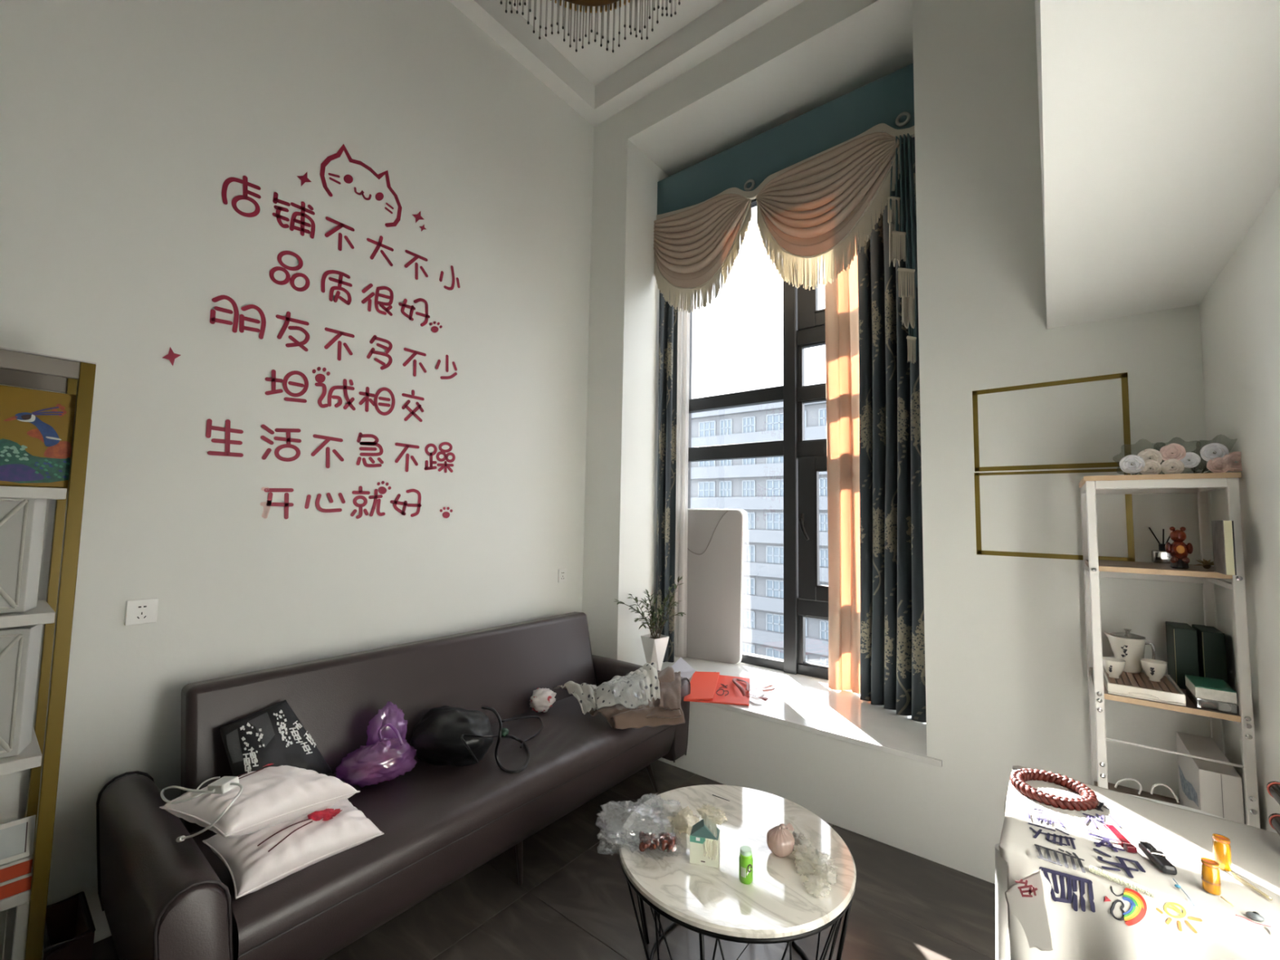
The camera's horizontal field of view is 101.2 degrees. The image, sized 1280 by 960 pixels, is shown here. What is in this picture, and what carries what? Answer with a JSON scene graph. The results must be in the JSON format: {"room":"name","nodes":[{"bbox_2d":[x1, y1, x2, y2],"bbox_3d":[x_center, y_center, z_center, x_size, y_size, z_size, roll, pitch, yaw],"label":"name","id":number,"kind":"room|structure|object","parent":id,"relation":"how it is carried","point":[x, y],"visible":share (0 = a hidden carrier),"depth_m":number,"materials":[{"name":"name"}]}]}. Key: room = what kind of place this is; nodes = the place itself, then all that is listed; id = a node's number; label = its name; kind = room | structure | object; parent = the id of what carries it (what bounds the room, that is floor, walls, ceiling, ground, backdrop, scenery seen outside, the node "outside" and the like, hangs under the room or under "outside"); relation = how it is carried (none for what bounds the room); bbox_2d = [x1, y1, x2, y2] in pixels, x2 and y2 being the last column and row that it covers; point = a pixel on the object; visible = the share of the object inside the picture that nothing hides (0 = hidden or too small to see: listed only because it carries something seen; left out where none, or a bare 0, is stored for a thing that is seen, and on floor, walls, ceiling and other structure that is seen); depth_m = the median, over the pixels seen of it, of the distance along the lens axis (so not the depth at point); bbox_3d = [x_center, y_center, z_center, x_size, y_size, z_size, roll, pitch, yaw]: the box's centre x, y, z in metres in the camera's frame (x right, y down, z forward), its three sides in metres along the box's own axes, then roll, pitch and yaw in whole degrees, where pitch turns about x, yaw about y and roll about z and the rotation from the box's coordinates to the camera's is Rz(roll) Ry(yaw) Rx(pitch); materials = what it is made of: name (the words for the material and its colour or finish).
{"room":"living room","nodes":[
{"label":"living room","id":0,"kind":"room"},
{"bbox_2d":[0,0,594,959],"bbox_3d":[-2.274,-0.785,1.548,0.150,4.900,5.950,-2,-5,38],"label":"wall","id":1,"kind":"structure","parent":0,"point":[124,124],"depth_m":2.30,"materials":[{"name":"white paint"}]},
{"bbox_2d":[124,597,158,625],"bbox_3d":[-1.829,0.483,1.929,0.010,0.090,0.086,-2,-5,38],"label":"wall socket","id":2,"kind":"object","parent":1,"relation":"attached to","point":[138,611],"visible":1,"depth_m":1.93,"materials":[{"name":"white plastic"}]},
{"bbox_2d":[311,366,330,382],"bbox_3d":[-1.476,-0.486,2.433,0.002,0.077,0.076,-2,-5,38],"label":"sticker","id":3,"kind":"object","parent":1,"relation":"attached to","point":[319,378],"visible":1,"depth_m":2.43,"materials":[{"name":"red plastic"}]},
{"bbox_2d":[205,418,455,472],"bbox_3d":[-1.387,-0.146,2.531,0.002,0.198,1.115,-2,-5,38],"label":"sticker","id":4,"kind":"object","parent":1,"relation":"attached to","point":[227,429],"depth_m":2.44,"materials":[{"name":"red plastic"}]},
{"bbox_2d":[209,294,457,379],"bbox_3d":[-1.386,-0.649,2.557,0.002,0.174,1.118,-2,-5,38],"label":"sticker","id":5,"kind":"object","parent":1,"relation":"attached to","point":[241,317],"depth_m":2.36,"materials":[{"name":"red plastic"}]},
{"bbox_2d":[221,175,460,290],"bbox_3d":[-1.376,-1.167,2.593,0.002,0.176,1.107,-2,-5,38],"label":"sticker","id":6,"kind":"object","parent":1,"relation":"attached to","point":[302,214],"depth_m":2.39,"materials":[{"name":"red plastic"}]},
{"bbox_2d":[260,485,421,519],"bbox_3d":[-1.389,0.108,2.517,0.002,0.164,0.726,-2,-5,38],"label":"sticker","id":7,"kind":"object","parent":1,"relation":"attached to","point":[268,503],"depth_m":2.53,"materials":[{"name":"red plastic"}]},
{"bbox_2d":[265,369,424,422],"bbox_3d":[-1.387,-0.411,2.544,0.002,0.174,0.729,-2,-5,38],"label":"sticker","id":8,"kind":"object","parent":1,"relation":"attached to","point":[273,380],"depth_m":2.51,"materials":[{"name":"red plastic"}]},
{"bbox_2d":[269,250,430,326],"bbox_3d":[-1.378,-0.918,2.579,0.002,0.170,0.749,-2,-5,38],"label":"sticker","id":9,"kind":"object","parent":1,"relation":"attached to","point":[288,277],"depth_m":2.51,"materials":[{"name":"red plastic"}]},
{"bbox_2d":[320,144,401,226],"bbox_3d":[-1.373,-1.463,2.611,0.002,0.313,0.393,-2,-5,38],"label":"sticker","id":10,"kind":"object","parent":1,"relation":"attached to","point":[348,179],"visible":1,"depth_m":2.59,"materials":[{"name":"red plastic"}]},
{"bbox_2d":[448,0,804,127],"bbox_3d":[-0.908,-3.001,0.761,3.100,0.180,5.800,-2,-5,38],"label":"trim","id":11,"kind":"structure","parent":1,"relation":"attached to","point":[728,22],"depth_m":3.38,"materials":[{"name":"white paint"}]},
{"bbox_2d":[92,760,995,959],"bbox_3d":[-0.989,1.577,0.442,3.400,0.120,5.800,-2,-5,38],"label":"floor","id":12,"kind":"structure","parent":0,"point":[573,901],"depth_m":2.01,"materials":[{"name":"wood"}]},
{"bbox_2d":[0,888,30,959],"bbox_3d":[-2.052,1.348,1.290,0.295,0.417,0.697,-2,-5,38],"label":"stand","id":13,"kind":"object","parent":12,"relation":"on","point":[16,906],"visible":0.47,"depth_m":1.47,"materials":[{"name":"grey"}]},
{"bbox_2d":[0,869,31,899],"bbox_3d":[-2.008,1.120,1.336,0.260,0.045,0.595,-2,-5,38],"label":"box","id":14,"kind":"object","parent":13,"relation":"on","point":[22,883],"visible":0.44,"depth_m":1.47,"materials":[{"name":"orange"}]},
{"bbox_2d":[0,854,32,882],"bbox_3d":[-2.008,1.074,1.338,0.260,0.045,0.592,-2,-5,38],"label":"box","id":15,"kind":"object","parent":14,"relation":"on","point":[22,866],"visible":0.44,"depth_m":1.47,"materials":[{"name":"orange"}]},
{"bbox_2d":[0,814,35,864],"bbox_3d":[-1.848,1.006,1.372,0.035,0.101,0.350,-2,-5,38],"label":"framed card","id":16,"kind":"object","parent":15,"relation":"on","point":[16,837],"visible":1,"depth_m":1.48,"materials":[{"name":"grey"}]},
{"bbox_2d":[0,822,26,859],"bbox_3d":[-1.848,1.006,1.373,0.024,0.077,0.322,-2,-5,38],"label":"picture","id":17,"kind":"object","parent":16,"relation":"attached to","point":[13,835],"depth_m":1.48},
{"bbox_2d":[0,346,96,959],"bbox_3d":[-2.066,0.587,1.319,0.340,1.939,0.825,-2,-5,38],"label":"display rack","id":18,"kind":"object","parent":12,"relation":"on","point":[18,368],"visible":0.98,"depth_m":1.54,"materials":[{"name":"gold metal"}]},
{"bbox_2d":[0,624,42,757],"bbox_3d":[-1.888,0.601,1.474,0.240,0.354,0.106,4,-5,-35],"label":"box","id":19,"kind":"object","parent":18,"relation":"on","point":[20,646],"visible":0.9,"depth_m":1.50,"materials":[{"name":"grey"}]},
{"bbox_2d":[0,497,47,613],"bbox_3d":[-1.890,0.207,1.490,0.240,0.337,0.106,4,-5,-35],"label":"box","id":20,"kind":"object","parent":18,"relation":"on","point":[22,520],"visible":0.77,"depth_m":1.51,"materials":[{"name":"grey"}]},
{"bbox_2d":[0,385,75,488],"bbox_3d":[-1.953,-0.135,1.373,0.134,0.283,0.655,-2,-5,38],"label":"painting","id":21,"kind":"object","parent":18,"relation":"on","point":[37,426],"visible":1,"depth_m":1.52,"materials":[{"name":"multicoloured cardboard"}]},
{"bbox_2d":[41,891,95,959],"bbox_3d":[-1.770,1.465,1.609,0.252,0.239,0.105,-2,-5,38],"label":"trash can","id":22,"kind":"object","parent":12,"relation":"on","point":[69,926],"visible":0.77,"depth_m":1.67,"materials":[{"name":"black"}]},
{"bbox_2d":[96,612,690,959],"bbox_3d":[-0.770,1.228,2.424,0.910,0.866,2.349,-2,-5,38],"label":"sofa","id":23,"kind":"object","parent":12,"relation":"on","point":[161,897],"visible":0.76,"depth_m":1.96,"materials":[{"name":"brown leather"}]},
{"bbox_2d":[218,699,333,777],"bbox_3d":[-1.327,0.988,1.944,0.184,0.285,0.332,-1,-5,31],"label":"tote bag","id":24,"kind":"object","parent":23,"relation":"on","point":[274,735],"visible":0.88,"depth_m":1.91,"materials":[{"name":"black fabric"}]},
{"bbox_2d":[242,753,251,772],"bbox_3d":[-1.345,0.974,1.800,0.054,0.059,0.018,-2,-5,38],"label":"print","id":25,"kind":"object","parent":24,"relation":"attached to","point":[246,757],"depth_m":1.80,"materials":[{"name":"white"}]},
{"bbox_2d":[248,748,258,766],"bbox_3d":[-1.339,0.961,1.819,0.049,0.049,0.017,-1,-5,31],"label":"print","id":26,"kind":"object","parent":24,"relation":"attached to","point":[253,753],"depth_m":1.82,"materials":[{"name":"white"}]},
{"bbox_2d":[240,709,293,752],"bbox_3d":[-1.355,0.918,1.902,0.097,0.113,0.151,-1,-5,28],"label":"print","id":27,"kind":"object","parent":24,"relation":"attached to","point":[268,731],"depth_m":1.91,"materials":[{"name":"white"}]},
{"bbox_2d":[288,727,302,742],"bbox_3d":[-1.288,0.956,1.968,0.042,0.057,0.022,1,-4,-1],"label":"print","id":28,"kind":"object","parent":24,"relation":"attached to","point":[295,734],"depth_m":1.97,"materials":[{"name":"white"}]},
{"bbox_2d":[300,742,312,754],"bbox_3d":[-1.252,1.007,1.973,0.032,0.041,0.027,0,-4,12],"label":"print","id":29,"kind":"object","parent":24,"relation":"attached to","point":[306,748],"depth_m":1.97,"materials":[{"name":"white"}]},
{"bbox_2d":[303,730,315,746],"bbox_3d":[-1.260,0.991,2.009,0.039,0.055,0.032,2,-4,-19],"label":"print","id":30,"kind":"object","parent":24,"relation":"attached to","point":[308,740],"depth_m":2.00,"materials":[{"name":"white"}]},
{"bbox_2d":[202,798,384,898],"bbox_3d":[-1.083,1.106,1.643,0.304,0.149,0.421,-2,-5,38],"label":"pillow","id":31,"kind":"object","parent":23,"relation":"on","point":[256,860],"visible":0.78,"depth_m":1.55,"materials":[{"name":"white fabric"}]},
{"bbox_2d":[159,763,359,838],"bbox_3d":[-1.108,0.946,1.569,0.216,0.156,0.470,-3,-5,43],"label":"pillow","id":32,"kind":"object","parent":31,"relation":"on","point":[269,797],"visible":0.84,"depth_m":1.52,"materials":[{"name":"white fabric"}]},
{"bbox_2d":[160,776,243,842],"bbox_3d":[-1.223,0.911,1.480,0.398,0.133,0.133,-2,-5,38],"label":"charger","id":33,"kind":"object","parent":32,"relation":"on","point":[224,784],"visible":1,"depth_m":1.48,"materials":[{"name":"white plastic"}]},
{"bbox_2d":[238,768,263,778],"bbox_3d":[-1.169,0.878,1.562,0.006,0.009,0.087,-2,-5,34],"label":"print","id":34,"kind":"object","parent":32,"relation":"on","point":[251,775],"depth_m":1.57,"materials":[{"name":"red"}]},
{"bbox_2d":[257,818,310,845],"bbox_3d":[-1.060,1.050,1.572,0.005,0.020,0.143,-2,-5,36],"label":"print","id":35,"kind":"object","parent":31,"relation":"on","point":[301,824],"depth_m":1.57,"materials":[{"name":"red"}]},
{"bbox_2d":[267,820,312,851],"bbox_3d":[-1.039,1.058,1.564,0.006,0.020,0.132,-1,-4,23],"label":"print","id":36,"kind":"object","parent":31,"relation":"on","point":[291,836],"depth_m":1.56,"materials":[{"name":"red"}]},
{"bbox_2d":[307,808,342,821],"bbox_3d":[-0.993,1.051,1.660,0.095,0.024,0.053,3,-4,-23],"label":"print","id":37,"kind":"object","parent":31,"relation":"on","point":[328,814],"depth_m":1.65},
{"bbox_2d":[334,701,417,787],"bbox_3d":[-1.042,1.058,2.108,0.231,0.269,0.310,-2,-5,38],"label":"plastic bag","id":38,"kind":"object","parent":23,"relation":"on","point":[387,754],"visible":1,"depth_m":2.07,"materials":[{"name":"plastic"}]},
{"bbox_2d":[409,705,542,773],"bbox_3d":[-0.650,1.114,2.402,0.562,0.216,0.685,-2,-5,38],"label":"handbag","id":39,"kind":"object","parent":23,"relation":"on","point":[446,735],"visible":1,"depth_m":2.22,"materials":[{"name":"black leather"}]},
{"bbox_2d":[529,687,556,712],"bbox_3d":[-0.540,1.204,2.880,0.134,0.120,0.166,-2,-5,38],"label":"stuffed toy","id":40,"kind":"object","parent":23,"relation":"on","point":[541,700],"visible":1,"depth_m":2.84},
{"bbox_2d":[554,662,660,714],"bbox_3d":[-0.197,1.119,2.842,0.636,0.252,0.340,1,-4,6],"label":"cloth","id":41,"kind":"object","parent":23,"relation":"on","point":[633,690],"visible":1,"depth_m":2.76,"materials":[{"name":"fabric"}]},
{"bbox_2d":[586,666,685,728],"bbox_3d":[0.047,1.151,2.777,0.550,0.210,0.398,4,-5,-32],"label":"jacket","id":42,"kind":"object","parent":23,"relation":"on","point":[665,710],"visible":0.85,"depth_m":2.69,"materials":[{"name":"fabric"}]},
{"bbox_2d":[618,784,856,959],"bbox_3d":[0.307,1.420,1.745,0.764,0.419,0.764,-2,-5,38],"label":"coffee table","id":43,"kind":"object","parent":12,"relation":"on","point":[799,895],"visible":1,"depth_m":1.62,"materials":[{"name":"white stone"}]},
{"bbox_2d":[689,816,719,867],"bbox_3d":[0.206,1.144,1.667,0.088,0.117,0.056,0,-4,15],"label":"carton","id":44,"kind":"object","parent":43,"relation":"on","point":[704,836],"visible":1,"depth_m":1.64,"materials":[{"name":"white"}]},
{"bbox_2d":[689,835,705,844],"bbox_3d":[0.180,1.127,1.647,0.049,0.018,0.001,0,-4,15],"label":"print","id":45,"kind":"object","parent":44,"relation":"on","point":[694,839],"depth_m":1.65,"materials":[{"name":"teal"}]},
{"bbox_2d":[738,845,752,884],"bbox_3d":[0.318,1.153,1.576,0.042,0.090,0.042,-2,-5,38],"label":"bottle","id":46,"kind":"object","parent":43,"relation":"on","point":[745,858],"visible":1,"depth_m":1.56,"materials":[{"name":"green"}]},
{"bbox_2d":[766,822,795,857],"bbox_3d":[0.481,1.168,1.738,0.088,0.098,0.174,-2,-5,38],"label":"bag","id":47,"kind":"object","parent":43,"relation":"on","point":[780,840],"visible":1,"depth_m":1.68,"materials":[{"name":"plastic"}]},
{"bbox_3d":[-0.015,1.168,1.744,0.326,0.141,0.207,-2,-5,38],"label":"clear plastic bag","id":48,"kind":"object","parent":43,"relation":"on","visible":0},
{"bbox_2d":[638,831,676,852],"bbox_3d":[0.057,1.173,1.709,0.126,0.059,0.132,1,-4,4],"label":"dates","id":49,"kind":"object","parent":48,"relation":"in","point":[663,841],"visible":1,"depth_m":1.68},
{"bbox_2d":[995,791,1229,959],"bbox_3d":[1.209,1.240,1.265,0.564,0.746,0.538,-2,-5,38],"label":"side table","id":50,"kind":"object","parent":12,"relation":"on","point":[1001,864],"visible":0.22,"depth_m":1.24,"materials":[{"name":"white"}]},
{"bbox_2d":[998,765,1279,959],"bbox_3d":[1.173,1.103,1.209,0.567,0.510,0.609,-2,-5,38],"label":"table cloth","id":51,"kind":"object","parent":50,"relation":"on","point":[1058,908],"visible":0.88,"depth_m":1.15,"materials":[{"name":"white fabric"}]},
{"bbox_2d":[1009,768,1097,811],"bbox_3d":[1.145,0.857,1.460,0.192,0.029,0.193,1,-4,-6],"label":"ring","id":52,"kind":"object","parent":51,"relation":"on","point":[1088,800],"visible":1,"depth_m":1.44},
{"bbox_2d":[1103,823,1137,853],"bbox_3d":[1.133,0.845,1.241,0.021,0.013,0.098,0,-4,17],"label":"lighter","id":53,"kind":"object","parent":51,"relation":"on","point":[1111,829],"visible":1,"depth_m":1.23,"materials":[{"name":"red plastic"}]},
{"bbox_2d":[1088,865,1155,898],"bbox_3d":[1.004,0.836,1.095,0.014,0.013,0.103,4,-5,-39],"label":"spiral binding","id":54,"kind":"object","parent":51,"relation":"on","point":[1123,882],"visible":1,"depth_m":1.09,"materials":[{"name":"white plastic"}]},
{"bbox_2d":[1137,840,1177,875],"bbox_3d":[1.149,0.837,1.167,0.028,0.019,0.099,0,-4,18],"label":"remote control","id":55,"kind":"object","parent":51,"relation":"on","point":[1158,858],"visible":1,"depth_m":1.16,"materials":[{"name":"black plastic"}]},
{"bbox_2d":[1200,857,1221,895],"bbox_3d":[1.171,0.812,1.078,0.027,0.057,0.027,-2,-5,38],"label":"vial","id":56,"kind":"object","parent":51,"relation":"on","point":[1210,868],"visible":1,"depth_m":1.07,"materials":[{"name":"orange glass"}]},
{"bbox_2d":[1212,833,1231,871],"bbox_3d":[1.276,0.816,1.152,0.027,0.063,0.027,-2,-5,38],"label":"vial","id":57,"kind":"object","parent":51,"relation":"on","point":[1221,846],"visible":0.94,"depth_m":1.14,"materials":[{"name":"orange glass"}]},
{"bbox_2d":[1229,871,1272,900],"bbox_3d":[1.262,0.838,1.087,0.007,0.006,0.078,1,-4,5],"label":"pipette","id":58,"kind":"object","parent":51,"relation":"on","point":[1245,882],"visible":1,"depth_m":1.08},
{"bbox_2d":[1245,911,1264,921],"bbox_3d":[1.173,0.831,1.002,0.024,0.014,0.018,-2,-5,38],"label":"eye brooch","id":59,"kind":"object","parent":51,"relation":"on","point":[1254,915],"visible":1,"depth_m":1.00,"materials":[{"name":"grey metal"}]},
{"bbox_2d":[1078,471,1260,828],"bbox_3d":[1.734,0.824,1.752,0.352,1.661,0.420,-2,-5,38],"label":"shelf unit","id":60,"kind":"object","parent":12,"relation":"on","point":[1094,568],"depth_m":1.69,"materials":[{"name":"white metal"}]},
{"bbox_2d":[1119,448,1162,475],"bbox_3d":[1.724,-0.064,1.817,0.150,0.125,0.325,-2,-5,38],"label":"rolled towels","id":61,"kind":"object","parent":60,"relation":"on","point":[1142,462],"visible":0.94,"depth_m":1.70,"materials":[{"name":"white fabric"}]},
{"bbox_2d":[1102,666,1186,706],"bbox_3d":[1.662,0.679,1.747,0.178,0.034,0.276,-2,-5,38],"label":"tray","id":62,"kind":"object","parent":60,"relation":"on","point":[1139,686],"visible":0.84,"depth_m":1.68,"materials":[{"name":"brown wood"}]},
{"bbox_2d":[1102,657,1125,678],"bbox_3d":[1.601,0.637,1.777,0.063,0.059,0.063,-2,-5,38],"label":"tea cup","id":63,"kind":"object","parent":62,"relation":"on","point":[1114,667],"visible":0.96,"depth_m":1.76,"materials":[{"name":"beige ceramic"}]},
{"bbox_2d":[1103,628,1155,673],"bbox_3d":[1.730,0.601,1.860,0.103,0.146,0.094,1,-4,-4],"label":"teapot","id":64,"kind":"object","parent":62,"relation":"on","point":[1127,646],"visible":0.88,"depth_m":1.83,"materials":[{"name":"beige ceramic"}]},
{"bbox_2d":[1140,658,1168,681],"bbox_3d":[1.710,0.634,1.748,0.066,0.063,0.066,-2,-5,38],"label":"tea cup","id":65,"kind":"object","parent":62,"relation":"on","point":[1155,669],"visible":1,"depth_m":1.73,"materials":[{"name":"beige ceramic"}]},
{"bbox_2d":[1148,527,1171,564],"bbox_3d":[1.904,0.238,1.917,0.066,0.129,0.044,-2,-5,38],"label":"reed diffuser","id":66,"kind":"object","parent":60,"relation":"on","point":[1160,556],"visible":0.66,"depth_m":1.91,"materials":[{"name":"clear glass"}]},
{"bbox_2d":[1151,550,1171,564],"bbox_3d":[1.905,0.280,1.912,0.060,0.045,0.044,-2,-5,38],"label":"glass bottle","id":67,"kind":"object","parent":66,"relation":"attached to","point":[1157,556],"depth_m":1.90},
{"bbox_2d":[1164,526,1193,568],"bbox_3d":[1.729,0.217,1.686,0.050,0.133,0.050,2,-4,-7],"label":"figurine","id":68,"kind":"object","parent":60,"relation":"on","point":[1178,549],"visible":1,"depth_m":1.68,"materials":[{"name":"brown"}]},
{"bbox_2d":[1160,443,1200,474],"bbox_3d":[1.788,-0.067,1.772,0.150,0.124,0.326,-2,-5,38],"label":"rolled towels","id":69,"kind":"object","parent":60,"relation":"on","point":[1180,457],"visible":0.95,"depth_m":1.66,"materials":[{"name":"white fabric"}]},
{"bbox_2d":[1165,621,1199,688],"bbox_3d":[1.874,0.604,1.817,0.056,0.199,0.156,-2,-5,38],"label":"book","id":70,"kind":"object","parent":60,"relation":"on","point":[1181,637],"visible":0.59,"depth_m":1.76,"materials":[{"name":"green"}]},
{"bbox_2d":[1191,624,1227,683],"bbox_3d":[1.925,0.603,1.777,0.052,0.198,0.156,-2,-5,38],"label":"book","id":71,"kind":"object","parent":60,"relation":"on","point":[1211,651],"visible":0.54,"depth_m":1.72,"materials":[{"name":"green"}]},
{"bbox_2d":[1176,731,1244,824],"bbox_3d":[1.804,0.992,1.670,0.088,0.245,0.361,-2,-5,38],"label":"carton","id":72,"kind":"object","parent":60,"relation":"on","point":[1213,788],"visible":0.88,"depth_m":1.57,"materials":[{"name":"grey"}]},
{"bbox_2d":[1178,765,1198,806],"bbox_3d":[1.770,0.999,1.696,0.001,0.085,0.315,-2,-5,38],"label":"print","id":73,"kind":"object","parent":72,"relation":"attached to","point":[1188,788],"depth_m":1.69},
{"bbox_2d":[1185,674,1237,714],"bbox_3d":[1.747,0.654,1.611,0.084,0.065,0.150,-2,-5,38],"label":"carton","id":74,"kind":"object","parent":60,"relation":"on","point":[1206,693],"visible":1,"depth_m":1.56,"materials":[{"name":"green cardboard"}]},
{"bbox_2d":[1186,686,1237,714],"bbox_3d":[1.747,0.672,1.609,0.084,0.029,0.150,-2,-5,38],"label":"book","id":75,"kind":"object","parent":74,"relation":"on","point":[1226,704],"depth_m":1.56,"materials":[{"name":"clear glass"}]},
{"bbox_2d":[1200,443,1242,473],"bbox_3d":[1.861,-0.070,1.711,0.150,0.123,0.325,-2,-5,38],"label":"rolled towels","id":76,"kind":"object","parent":60,"relation":"on","point":[1223,461],"visible":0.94,"depth_m":1.60,"materials":[{"name":"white fabric"}]},
{"bbox_2d":[1211,520,1236,575],"bbox_3d":[1.712,0.196,1.542,0.021,0.154,0.131,-2,-5,38],"label":"book","id":77,"kind":"object","parent":60,"relation":"on","point":[1223,531],"visible":1,"depth_m":1.50,"materials":[{"name":"beige paper"}]},
{"bbox_2d":[1211,520,1226,574],"bbox_3d":[1.705,0.196,1.548,0.002,0.154,0.130,-2,-5,38],"label":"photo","id":78,"kind":"object","parent":77,"relation":"attached to","point":[1218,526],"depth_m":1.54},
{"bbox_2d":[505,0,724,85],"bbox_3d":[-0.904,-3.180,0.773,3.400,0.180,5.800,-2,-5,38],"label":"ceiling","id":79,"kind":"structure","parent":0,"point":[593,61],"depth_m":3.39,"materials":[{"name":"white paint"}]},
{"bbox_2d":[500,0,680,53],"bbox_3d":[-0.247,-2.667,2.391,1.041,0.596,1.041,0,-4,17],"label":"chandelier","id":80,"kind":"object","parent":79,"relation":"hanging from","point":[607,3],"visible":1,"depth_m":2.81,"materials":[{"name":"gold metal"}]},
{"bbox_2d":[582,0,1225,884],"bbox_3d":[1.091,-0.609,3.215,3.400,4.900,0.830,-2,-5,38],"label":"wall","id":81,"kind":"structure","parent":0,"point":[1006,655],"depth_m":2.37,"materials":[{"name":"white paint"}]},
{"bbox_2d":[674,293,689,657],"bbox_3d":[0.324,-0.425,4.077,0.109,3.534,0.034,0,-4,16],"label":"sheer curtain","id":82,"kind":"object","parent":81,"relation":"hanging from","point":[683,317],"visible":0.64,"depth_m":4.04,"materials":[{"name":"fabric"}]},
{"bbox_2d":[688,198,828,679],"bbox_3d":[1.113,-0.447,3.708,1.996,3.554,0.147,-2,-5,38],"label":"window","id":83,"kind":"structure","parent":81,"relation":"in","point":[804,325],"depth_m":3.68,"materials":[{"name":"black metal"}]},
{"bbox_2d":[653,62,917,363],"bbox_3d":[0.933,-1.445,3.543,1.848,1.717,0.558,-2,-5,38],"label":"curtain valance","id":84,"kind":"object","parent":81,"relation":"attached to","point":[817,179],"visible":1,"depth_m":3.22,"materials":[{"name":"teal fabric"}]},
{"bbox_2d":[655,290,677,662],"bbox_3d":[0.202,-0.446,3.943,0.152,3.556,0.053,2,-4,-20],"label":"window curtain","id":85,"kind":"object","parent":84,"relation":"hanging from","point":[668,315],"visible":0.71,"depth_m":3.92,"materials":[{"name":"fabric"}]},
{"bbox_2d":[857,137,926,722],"bbox_3d":[1.467,-0.486,3.037,0.130,3.556,0.436,3,-4,-27],"label":"window curtain","id":86,"kind":"object","parent":84,"relation":"hanging from","point":[893,674],"visible":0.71,"depth_m":3.01,"materials":[{"name":"fabric"}]},
{"bbox_2d":[660,656,942,767],"bbox_3d":[0.851,1.317,3.324,1.996,0.026,1.002,-2,-5,38],"label":"window sill","id":87,"kind":"structure","parent":81,"relation":"attached to","point":[798,701],"depth_m":2.90,"materials":[{"name":"stone"}]},
{"bbox_2d":[614,576,685,670],"bbox_3d":[0.060,0.972,3.549,0.487,0.665,0.256,1,-4,-2],"label":"potted plant","id":88,"kind":"object","parent":87,"relation":"on","point":[655,645],"visible":1,"depth_m":3.53,"materials":[{"name":"green plant"}]},
{"bbox_2d":[671,657,695,679],"bbox_3d":[0.298,1.271,3.546,0.208,0.070,0.227,-2,-5,38],"label":"paper card","id":89,"kind":"object","parent":87,"relation":"on","point":[686,670],"visible":0.64,"depth_m":3.53,"materials":[{"name":"white"}]},
{"bbox_2d":[686,508,744,664],"bbox_3d":[0.515,0.785,3.976,0.537,1.136,0.083,-1,-4,26],"label":"board","id":90,"kind":"object","parent":87,"relation":"on","point":[715,536],"visible":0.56,"depth_m":3.94,"materials":[{"name":"grey"}]},
{"bbox_2d":[683,671,776,705],"bbox_3d":[0.565,1.260,3.213,0.528,0.053,0.585,0,-4,12],"label":"gift bag","id":91,"kind":"object","parent":87,"relation":"on","point":[705,686],"visible":0.97,"depth_m":3.18,"materials":[{"name":"red paper"}]},
{"bbox_2d":[824,248,860,694],"bbox_3d":[1.329,-0.458,3.350,0.276,3.534,0.100,-1,-4,21],"label":"sheer curtain","id":92,"kind":"object","parent":81,"relation":"hanging from","point":[842,304],"visible":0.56,"depth_m":3.33,"materials":[{"name":"fabric"}]},
{"bbox_2d":[972,372,1135,561],"bbox_3d":[1.685,-0.045,2.174,0.514,0.734,0.001,-2,-5,38],"label":"frame","id":93,"kind":"object","parent":81,"relation":"attached to","point":[1126,433],"visible":0.78,"depth_m":2.16,"materials":[{"name":"gold metal"}]},
{"bbox_2d":[1199,185,1279,832],"bbox_3d":[0.289,-0.878,-0.448,0.150,4.900,5.950,-2,-5,38],"label":"wall","id":94,"kind":"structure","parent":0,"point":[1240,312],"depth_m":1.48,"materials":[{"name":"white paint"}]},
{"bbox_2d":[1035,0,1279,328],"bbox_3d":[0.119,-1.890,-0.136,0.443,2.124,5.800,-2,-5,38],"label":"ceiling","id":95,"kind":"structure","parent":94,"relation":"attached to","point":[1159,120],"depth_m":1.13,"materials":[{"name":"white paint"}]},
{"bbox_2d":[1266,781,1279,835],"bbox_3d":[1.493,0.832,1.194,0.065,0.396,0.195,-2,-5,38],"label":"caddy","id":96,"kind":"object","parent":94,"relation":"attached to","point":[1273,787],"visible":0.8,"depth_m":1.23,"materials":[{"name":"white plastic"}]},
{"bbox_2d":[1266,781,1279,804],"bbox_3d":[1.490,0.734,1.214,0.036,0.036,0.100,-2,-5,38],"label":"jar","id":97,"kind":"object","parent":96,"relation":"on","point":[1273,787],"depth_m":1.23,"materials":[{"name":"black"}]},
{"bbox_2d":[1268,813,1279,835],"bbox_3d":[1.489,0.807,1.208,0.036,0.036,0.100,-2,-5,38],"label":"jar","id":98,"kind":"object","parent":96,"relation":"on","point":[1274,818],"depth_m":1.23,"materials":[{"name":"black"}]},
{"label":"outside","id":99,"kind":"structure","parent":0,"visible":0},
{"bbox_3d":[38.625,22.065,52.861,180.000,0.300,112.000,-2,-5,38],"label":"ground","id":100,"kind":"structure","parent":99,"visible":0},
{"bbox_2d":[690,400,828,665],"bbox_3d":[14.076,7.487,51.332,40.400,27.700,14.500,-2,-5,38],"label":"apartment building","id":101,"kind":"structure","parent":100,"relation":"on","point":[754,486],"depth_m":45.55,"materials":[{"name":"grey"}]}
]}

